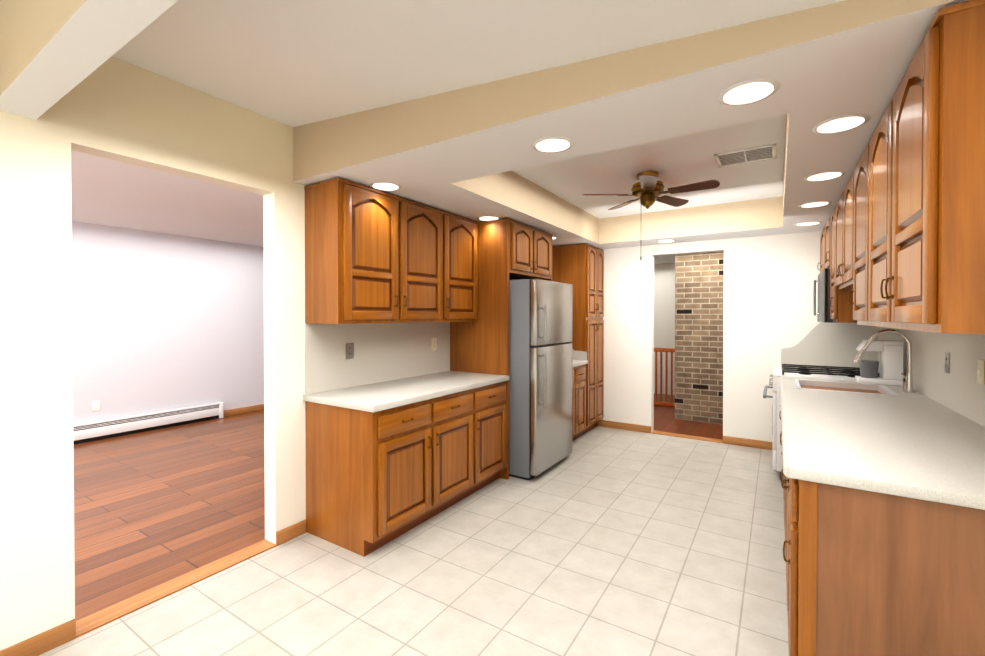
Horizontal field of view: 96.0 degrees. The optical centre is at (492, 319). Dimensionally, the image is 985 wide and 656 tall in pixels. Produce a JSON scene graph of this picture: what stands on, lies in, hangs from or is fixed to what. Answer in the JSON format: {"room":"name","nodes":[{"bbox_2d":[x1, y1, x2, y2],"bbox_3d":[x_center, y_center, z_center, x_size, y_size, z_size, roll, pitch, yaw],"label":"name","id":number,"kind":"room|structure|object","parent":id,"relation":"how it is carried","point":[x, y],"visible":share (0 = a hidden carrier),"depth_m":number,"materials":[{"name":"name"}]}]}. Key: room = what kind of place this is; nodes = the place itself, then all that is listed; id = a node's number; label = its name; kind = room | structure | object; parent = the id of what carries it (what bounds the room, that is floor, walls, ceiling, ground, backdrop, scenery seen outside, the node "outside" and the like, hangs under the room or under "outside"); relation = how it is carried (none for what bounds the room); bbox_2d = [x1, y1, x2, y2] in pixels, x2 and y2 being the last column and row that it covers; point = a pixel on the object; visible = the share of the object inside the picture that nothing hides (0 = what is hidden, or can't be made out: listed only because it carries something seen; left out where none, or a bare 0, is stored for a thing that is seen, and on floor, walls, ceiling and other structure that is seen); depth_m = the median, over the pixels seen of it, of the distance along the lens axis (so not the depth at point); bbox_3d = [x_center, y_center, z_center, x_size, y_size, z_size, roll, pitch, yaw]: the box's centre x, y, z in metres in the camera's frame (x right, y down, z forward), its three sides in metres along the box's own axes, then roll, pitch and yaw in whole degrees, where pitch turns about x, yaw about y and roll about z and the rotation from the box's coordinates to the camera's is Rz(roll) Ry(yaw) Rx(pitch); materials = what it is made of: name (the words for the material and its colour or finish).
{"room":"kitchen","nodes":[
{"label":"kitchen","id":0,"kind":"room"},
{"bbox_2d":[0,56,310,650],"bbox_3d":[-0.651,-0.076,3.962,0.120,2.950,11.250,0,1,33],"label":"wall","id":1,"kind":"structure","parent":0,"point":[114,108],"depth_m":1.95,"materials":[{"name":"white paint"}]},
{"bbox_2d":[0,619,75,655],"bbox_3d":[-2.758,1.385,0.597,0.044,0.085,3.290,0,1,33],"label":"baseboard","id":2,"kind":"structure","parent":1,"relation":"attached to","point":[48,640],"depth_m":1.88,"materials":[{"name":"brown wood"}]},
{"bbox_2d":[76,539,276,637],"bbox_3d":[-1.655,1.408,2.403,0.130,0.008,0.940,0,1,33],"label":"trim","id":3,"kind":"structure","parent":1,"relation":"attached to","point":[94,621],"depth_m":2.31,"materials":[{"name":"brown wood"}]},
{"bbox_2d":[346,343,353,358],"bbox_3d":[-1.036,0.225,3.220,0.008,0.116,0.070,0,1,33],"label":"electrical outlet","id":4,"kind":"object","parent":1,"relation":"attached to","point":[349,350],"visible":1,"depth_m":3.22,"materials":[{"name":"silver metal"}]},
{"bbox_2d":[304,178,411,323],"bbox_3d":[-0.931,-0.432,3.081,0.355,0.905,0.590,0,1,33],"label":"upper cabinet","id":5,"kind":"object","parent":1,"relation":"attached to","point":[374,256],"depth_m":2.89,"materials":[{"name":"brown wood"}]},
{"bbox_2d":[412,201,451,322],"bbox_3d":[-0.677,-0.435,3.477,0.355,0.905,0.642,0,1,33],"label":"upper cabinet","id":6,"kind":"object","parent":1,"relation":"attached to","point":[431,227],"depth_m":3.47,"materials":[{"name":"brown wood"}]},
{"bbox_2d":[431,338,436,350],"bbox_3d":[-0.528,0.219,4.011,0.008,0.116,0.070,0,1,33],"label":"electrical outlet","id":7,"kind":"object","parent":1,"relation":"attached to","point":[433,344],"visible":1,"depth_m":4.00,"materials":[{"name":"beige plastic"}]},
{"bbox_2d":[452,214,478,321],"bbox_3d":[-0.423,-0.438,3.871,0.355,0.905,0.588,0,1,33],"label":"upper cabinet","id":8,"kind":"object","parent":1,"relation":"attached to","point":[464,230],"depth_m":3.83,"materials":[{"name":"brown wood"}]},
{"bbox_2d":[71,150,263,246],"bbox_3d":[-2.356,-1.310,5.017,3.900,0.400,11.200,0,1,33],"label":"ceiling","id":9,"kind":"structure","parent":0,"point":[109,192],"depth_m":4.20,"materials":[{"name":"white"}]},
{"bbox_2d":[72,221,263,424],"bbox_3d":[-4.015,-0.095,6.163,0.120,2.950,11.320,0,1,33],"label":"wall","id":10,"kind":"structure","parent":0,"point":[162,321],"depth_m":5.68,"materials":[{"name":"white paint"}]},
{"bbox_2d":[92,401,99,411],"bbox_3d":[-4.598,0.999,5.145,0.008,0.116,0.070,0,1,33],"label":"outlet","id":11,"kind":"object","parent":10,"relation":"attached to","point":[95,405],"visible":1,"depth_m":5.14,"materials":[{"name":"white plastic"}]},
{"bbox_2d":[73,402,222,443],"bbox_3d":[-4.979,1.286,4.494,0.074,0.217,4.250,0,1,33],"label":"baseboard heater","id":12,"kind":"object","parent":10,"relation":"attached to","point":[103,429],"visible":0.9,"depth_m":5.49,"materials":[{"name":"white painted metal"}]},
{"bbox_2d":[223,404,263,416],"bbox_3d":[-2.406,1.318,8.559,0.014,0.085,5.330,0,1,33],"label":"baseboard","id":13,"kind":"structure","parent":10,"relation":"attached to","point":[242,410],"depth_m":6.55,"materials":[{"name":"brown wood"}]},
{"bbox_2d":[74,393,722,620],"bbox_3d":[-0.850,1.428,4.073,7.720,0.060,11.200,0,1,33],"label":"floor","id":14,"kind":"structure","parent":0,"point":[154,508],"depth_m":3.45,"materials":[{"name":"brown wood"}]},
{"bbox_2d":[654,348,674,406],"bbox_3d":[2.555,0.871,7.253,1.130,1.000,0.090,0,1,33],"label":"stair railing","id":15,"kind":"object","parent":14,"relation":"on","point":[666,350],"visible":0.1,"depth_m":7.11,"materials":[{"name":"brown wood"}]},
{"bbox_2d":[39,426,788,655],"bbox_3d":[0.095,1.448,1.713,3.580,0.060,8.250,0,1,33],"label":"floor","id":16,"kind":"structure","parent":0,"point":[601,541],"depth_m":2.40,"materials":[{"name":"white tile"}]},
{"bbox_2d":[305,386,482,556],"bbox_3d":[-0.668,0.968,3.218,0.661,0.876,1.085,0,1,33],"label":"base cabinet","id":17,"kind":"object","parent":16,"relation":"on","point":[406,429],"depth_m":2.83,"materials":[{"name":"brown wood"}]},
{"bbox_2d":[303,370,508,413],"bbox_3d":[-0.551,0.508,3.391,0.668,0.040,1.548,0,1,33],"label":"countertop","id":18,"kind":"structure","parent":17,"relation":"on","point":[372,396],"depth_m":3.09,"materials":[{"name":"white stone"}]},
{"bbox_2d":[483,378,508,486],"bbox_3d":[-0.295,0.963,3.800,0.661,0.876,0.589,0,1,33],"label":"base cabinet","id":19,"kind":"object","parent":16,"relation":"on","point":[495,393],"depth_m":3.69,"materials":[{"name":"brown wood"}]},
{"bbox_2d":[450,218,552,479],"bbox_3d":[0.124,0.250,4.426,0.683,2.290,0.927,0,1,33],"label":"tall cabinet","id":20,"kind":"object","parent":16,"relation":"on","point":[509,249],"visible":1,"depth_m":3.99,"materials":[{"name":"brown wood"}]},
{"bbox_2d":[509,279,572,479],"bbox_3d":[0.261,0.518,4.344,0.908,1.755,0.800,0,1,33],"label":"refrigerator","id":21,"kind":"object","parent":16,"relation":"on","point":[540,370],"visible":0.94,"depth_m":3.91,"materials":[{"name":"grey metal"}]},
{"bbox_2d":[552,243,603,436],"bbox_3d":[0.975,0.240,5.669,0.773,2.290,0.619,0,1,33],"label":"pantry cabinet","id":22,"kind":"object","parent":16,"relation":"on","point":[579,268],"visible":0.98,"depth_m":5.35,"materials":[{"name":"brown wood"}]},
{"bbox_2d":[572,349,587,440],"bbox_3d":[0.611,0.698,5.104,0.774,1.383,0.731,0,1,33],"label":"base cabinet","id":23,"kind":"object","parent":16,"relation":"on","point":[579,360],"visible":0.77,"depth_m":5.04,"materials":[{"name":"brown wood"}]},
{"bbox_2d":[779,385,782,487],"bbox_3d":[2.348,0.971,2.858,0.786,0.876,1.045,0,1,33],"label":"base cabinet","id":24,"kind":"object","parent":16,"relation":"on","point":[781,386],"depth_m":2.46,"materials":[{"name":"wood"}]},
{"bbox_2d":[763,362,879,479],"bbox_3d":[2.980,0.894,3.998,0.918,1.010,0.760,0,1,33],"label":"range","id":25,"kind":"object","parent":16,"relation":"on","point":[824,372],"visible":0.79,"depth_m":3.88,"materials":[{"name":"white metal"}]},
{"bbox_2d":[783,437,984,655],"bbox_3d":[1.511,0.982,1.554,0.786,0.876,0.546,0,1,33],"label":"base cabinet","id":26,"kind":"object","parent":16,"relation":"on","point":[868,574],"depth_m":1.41,"materials":[{"name":"brown wood"}]},
{"bbox_2d":[783,377,984,512],"bbox_3d":[2.097,0.516,2.469,0.793,0.040,2.756,0,1,33],"label":"countertop","id":27,"kind":"structure","parent":26,"relation":"on","point":[913,446],"depth_m":1.77,"materials":[{"name":"white stone"}]},
{"bbox_2d":[795,377,902,396],"bbox_3d":[2.555,0.565,3.247,0.553,0.158,0.548,0,1,33],"label":"sink","id":28,"kind":"object","parent":27,"relation":"in","point":[800,382],"depth_m":3.39,"materials":[{"name":"white ceramic"}]},
{"bbox_2d":[855,340,903,385],"bbox_3d":[2.978,0.323,3.421,0.260,0.330,0.175,0,1,33],"label":"coffee maker","id":29,"kind":"object","parent":27,"relation":"on","point":[891,361],"visible":0.96,"depth_m":3.34,"materials":[{"name":"white plastic"}]},
{"bbox_2d":[853,329,914,392],"bbox_3d":[2.735,0.277,3.114,0.330,0.428,0.156,0,1,33],"label":"faucet","id":30,"kind":"object","parent":27,"relation":"on","point":[907,385],"visible":1,"depth_m":3.01,"materials":[{"name":"silver metal"}]},
{"bbox_2d":[112,0,968,248],"bbox_3d":[0.045,-1.232,1.723,3.460,0.700,8.250,0,1,33],"label":"ceiling","id":31,"kind":"structure","parent":0,"point":[621,120],"depth_m":1.98,"materials":[{"name":"white paint"}]},
{"bbox_2d":[0,0,177,119],"bbox_3d":[-0.501,-1.155,0.874,3.460,0.640,0.130,0,1,33],"label":"ceiling beam","id":32,"kind":"structure","parent":31,"relation":"attached to","point":[52,52],"depth_m":1.42,"materials":[{"name":"white paint"}]},
{"bbox_2d":[370,181,401,190],"bbox_3d":[-0.712,-0.889,2.954,0.210,0.005,0.210,0,1,33],"label":"recessed light","id":33,"kind":"object","parent":31,"relation":"in","point":[385,186],"visible":1,"depth_m":2.94,"materials":[{"name":"white glass"}]},
{"bbox_2d":[477,216,500,220],"bbox_3d":[-0.032,-0.897,3.920,0.210,0.005,0.210,0,1,33],"label":"recessed light","id":34,"kind":"object","parent":31,"relation":"in","point":[485,218],"visible":0.77,"depth_m":3.91,"materials":[{"name":"white glass"}]},
{"bbox_2d":[532,137,573,152],"bbox_3d":[0.305,-0.883,2.243,0.210,0.005,0.210,0,1,33],"label":"recessed light","id":35,"kind":"object","parent":31,"relation":"in","point":[552,144],"visible":1,"depth_m":2.22,"materials":[{"name":"white glass"}]},
{"bbox_2d":[582,171,719,259],"bbox_3d":[1.297,-0.845,3.615,0.999,0.705,1.024,0,1,33],"label":"ceiling fan","id":36,"kind":"object","parent":31,"relation":"hanging from","point":[647,190],"visible":1,"depth_m":3.56,"materials":[{"name":"dark wood"},{"name":"antique brass"}]},
{"bbox_2d":[656,239,675,242],"bbox_3d":[1.997,-0.907,5.101,0.210,0.005,0.210,0,1,33],"label":"recessed light","id":37,"kind":"object","parent":31,"relation":"in","point":[666,241],"visible":0.98,"depth_m":5.11,"materials":[{"name":"white glass"}]},
{"bbox_2d":[714,143,775,167],"bbox_3d":[1.841,-1.190,3.226,0.380,0.008,0.320,0,1,33],"label":"ceiling vent","id":38,"kind":"object","parent":31,"relation":"in","point":[749,155],"visible":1,"depth_m":3.21,"materials":[{"name":"white metal"}]},
{"bbox_2d":[718,78,779,105],"bbox_3d":[0.991,-0.879,1.719,0.210,0.005,0.210,0,1,33],"label":"recessed light","id":39,"kind":"object","parent":31,"relation":"in","point":[748,91],"visible":1,"depth_m":1.71,"materials":[{"name":"white glass"}]},
{"bbox_2d":[795,221,821,225],"bbox_3d":[2.951,-0.899,4.144,0.210,0.005,0.210,0,1,33],"label":"recessed light","id":40,"kind":"object","parent":31,"relation":"in","point":[809,223],"visible":0.98,"depth_m":4.12,"materials":[{"name":"white glass"}]},
{"bbox_2d":[798,201,831,207],"bbox_3d":[2.492,-0.893,3.429,0.210,0.005,0.210,0,1,33],"label":"recessed light","id":41,"kind":"object","parent":31,"relation":"in","point":[814,204],"visible":1,"depth_m":3.42,"materials":[{"name":"white glass"}]},
{"bbox_2d":[804,170,845,180],"bbox_3d":[2.049,-0.887,2.739,0.210,0.005,0.210,0,1,33],"label":"recessed light","id":42,"kind":"object","parent":31,"relation":"in","point":[824,175],"visible":1,"depth_m":2.72,"materials":[{"name":"white glass"}]},
{"bbox_2d":[812,114,870,133],"bbox_3d":[1.570,-0.881,2.001,0.210,0.005,0.210,0,1,33],"label":"recessed light","id":43,"kind":"object","parent":31,"relation":"in","point":[842,123],"visible":1,"depth_m":1.98,"materials":[{"name":"white glass"}]},
{"bbox_2d":[654,263,674,394],"bbox_3d":[3.899,-0.108,7.737,3.700,2.950,0.120,0,1,33],"label":"wall","id":44,"kind":"structure","parent":0,"point":[664,305],"depth_m":8.14,"materials":[{"name":"white paint"}]},
{"bbox_2d":[654,255,674,263],"bbox_3d":[3.102,-1.272,6.486,3.460,0.500,2.830,0,1,33],"label":"ceiling","id":45,"kind":"structure","parent":0,"point":[663,259],"depth_m":7.56,"materials":[{"name":"white paint"}]},
{"bbox_2d":[675,251,723,423],"bbox_3d":[3.453,-0.091,5.718,2.030,2.950,0.200,0,1,33],"label":"brick wall","id":46,"kind":"structure","parent":0,"point":[699,282],"depth_m":6.02,"materials":[{"name":"brown brick"}]},
{"bbox_2d":[602,231,821,441],"bbox_3d":[2.305,-0.087,5.255,3.460,2.950,0.120,0,1,33],"label":"wall","id":47,"kind":"structure","parent":0,"point":[768,289],"depth_m":4.93,"materials":[{"name":"white paint"}]},
{"bbox_2d":[597,420,650,432],"bbox_3d":[1.651,1.343,5.608,0.690,0.085,0.014,0,1,33],"label":"baseboard","id":48,"kind":"structure","parent":47,"relation":"attached to","point":[603,423],"depth_m":5.59,"materials":[{"name":"brown wood"}]},
{"bbox_2d":[651,431,722,442],"bbox_3d":[2.303,1.384,5.263,0.780,0.008,0.130,0,1,33],"label":"trim","id":49,"kind":"structure","parent":47,"relation":"attached to","point":[654,432],"depth_m":5.25,"materials":[{"name":"brown wood"}]},
{"bbox_2d":[723,436,771,449],"bbox_3d":[2.816,1.349,4.859,0.520,0.085,0.014,0,1,33],"label":"baseboard","id":50,"kind":"structure","parent":47,"relation":"attached to","point":[767,445],"depth_m":4.86,"materials":[{"name":"brown wood"}]},
{"bbox_3d":[2.348,-0.060,2.007,0.120,2.950,11.200,0,1,33],"label":"wall","id":51,"kind":"structure","parent":0,"visible":0},
{"bbox_2d":[817,217,829,272],"bbox_3d":[3.245,-0.664,3.967,0.488,0.455,1.018,0,1,33],"label":"upper cabinet","id":52,"kind":"object","parent":51,"relation":"attached to","point":[825,248],"visible":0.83,"depth_m":4.03,"materials":[{"name":"brown wood"}]},
{"bbox_2d":[813,268,836,322],"bbox_3d":[3.145,-0.205,3.883,0.526,0.450,0.756,0,1,33],"label":"microwave","id":53,"kind":"object","parent":52,"relation":"attached to","point":[823,307],"visible":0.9,"depth_m":3.75,"materials":[{"name":"grey"}]},
{"bbox_2d":[830,209,845,322],"bbox_3d":[2.857,-0.434,3.343,0.465,0.905,0.450,0,1,33],"label":"upper cabinet","id":54,"kind":"object","parent":51,"relation":"attached to","point":[837,300],"depth_m":3.43,"materials":[{"name":"brown wood"}]},
{"bbox_2d":[834,201,845,291],"bbox_3d":[2.627,-0.553,2.983,0.465,0.661,0.548,0,1,33],"label":"upper cabinet","id":55,"kind":"object","parent":51,"relation":"attached to","point":[836,289],"depth_m":3.29,"materials":[{"name":"brown wood"}]},
{"bbox_2d":[781,322,902,380],"bbox_3d":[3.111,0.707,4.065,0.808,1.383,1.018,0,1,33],"label":"backsplash","id":56,"kind":"structure","parent":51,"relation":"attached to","point":[827,344],"depth_m":4.45,"materials":[{"name":"white"}]},
{"bbox_2d":[838,179,849,287],"bbox_3d":[2.410,-0.550,2.645,0.465,0.661,0.548,0,1,33],"label":"upper cabinet","id":57,"kind":"object","parent":51,"relation":"attached to","point":[844,200],"depth_m":2.88,"materials":[{"name":"brown wood"}]},
{"bbox_2d":[846,156,861,324],"bbox_3d":[2.125,-0.424,2.203,0.465,0.905,0.653,0,1,33],"label":"upper cabinet","id":58,"kind":"object","parent":51,"relation":"attached to","point":[853,290],"depth_m":2.48,"materials":[{"name":"brown wood"}]},
{"bbox_2d":[862,118,881,326],"bbox_3d":[1.851,-0.421,1.776,0.465,0.905,0.653,0,1,33],"label":"upper cabinet","id":59,"kind":"object","parent":51,"relation":"attached to","point":[872,154],"depth_m":2.05,"materials":[{"name":"brown wood"}]},
{"bbox_2d":[882,0,984,333],"bbox_3d":[1.592,-0.417,1.372,0.465,0.905,0.600,0,1,33],"label":"upper cabinet","id":60,"kind":"object","parent":51,"relation":"attached to","point":[907,234],"depth_m":1.26,"materials":[{"name":"brown wood"}]},
{"bbox_2d":[945,352,949,372],"bbox_3d":[2.579,0.241,2.515,0.008,0.116,0.070,0,1,33],"label":"electrical outlet","id":61,"kind":"object","parent":51,"relation":"attached to","point":[947,362],"visible":1,"depth_m":2.50,"materials":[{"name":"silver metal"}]},
{"bbox_2d":[977,359,983,384],"bbox_3d":[2.311,0.245,2.105,0.014,0.116,0.070,0,1,33],"label":"electrical outlet","id":62,"kind":"object","parent":51,"relation":"attached to","point":[980,371],"visible":1,"depth_m":2.10,"materials":[{"name":"beige plastic"}]}
]}

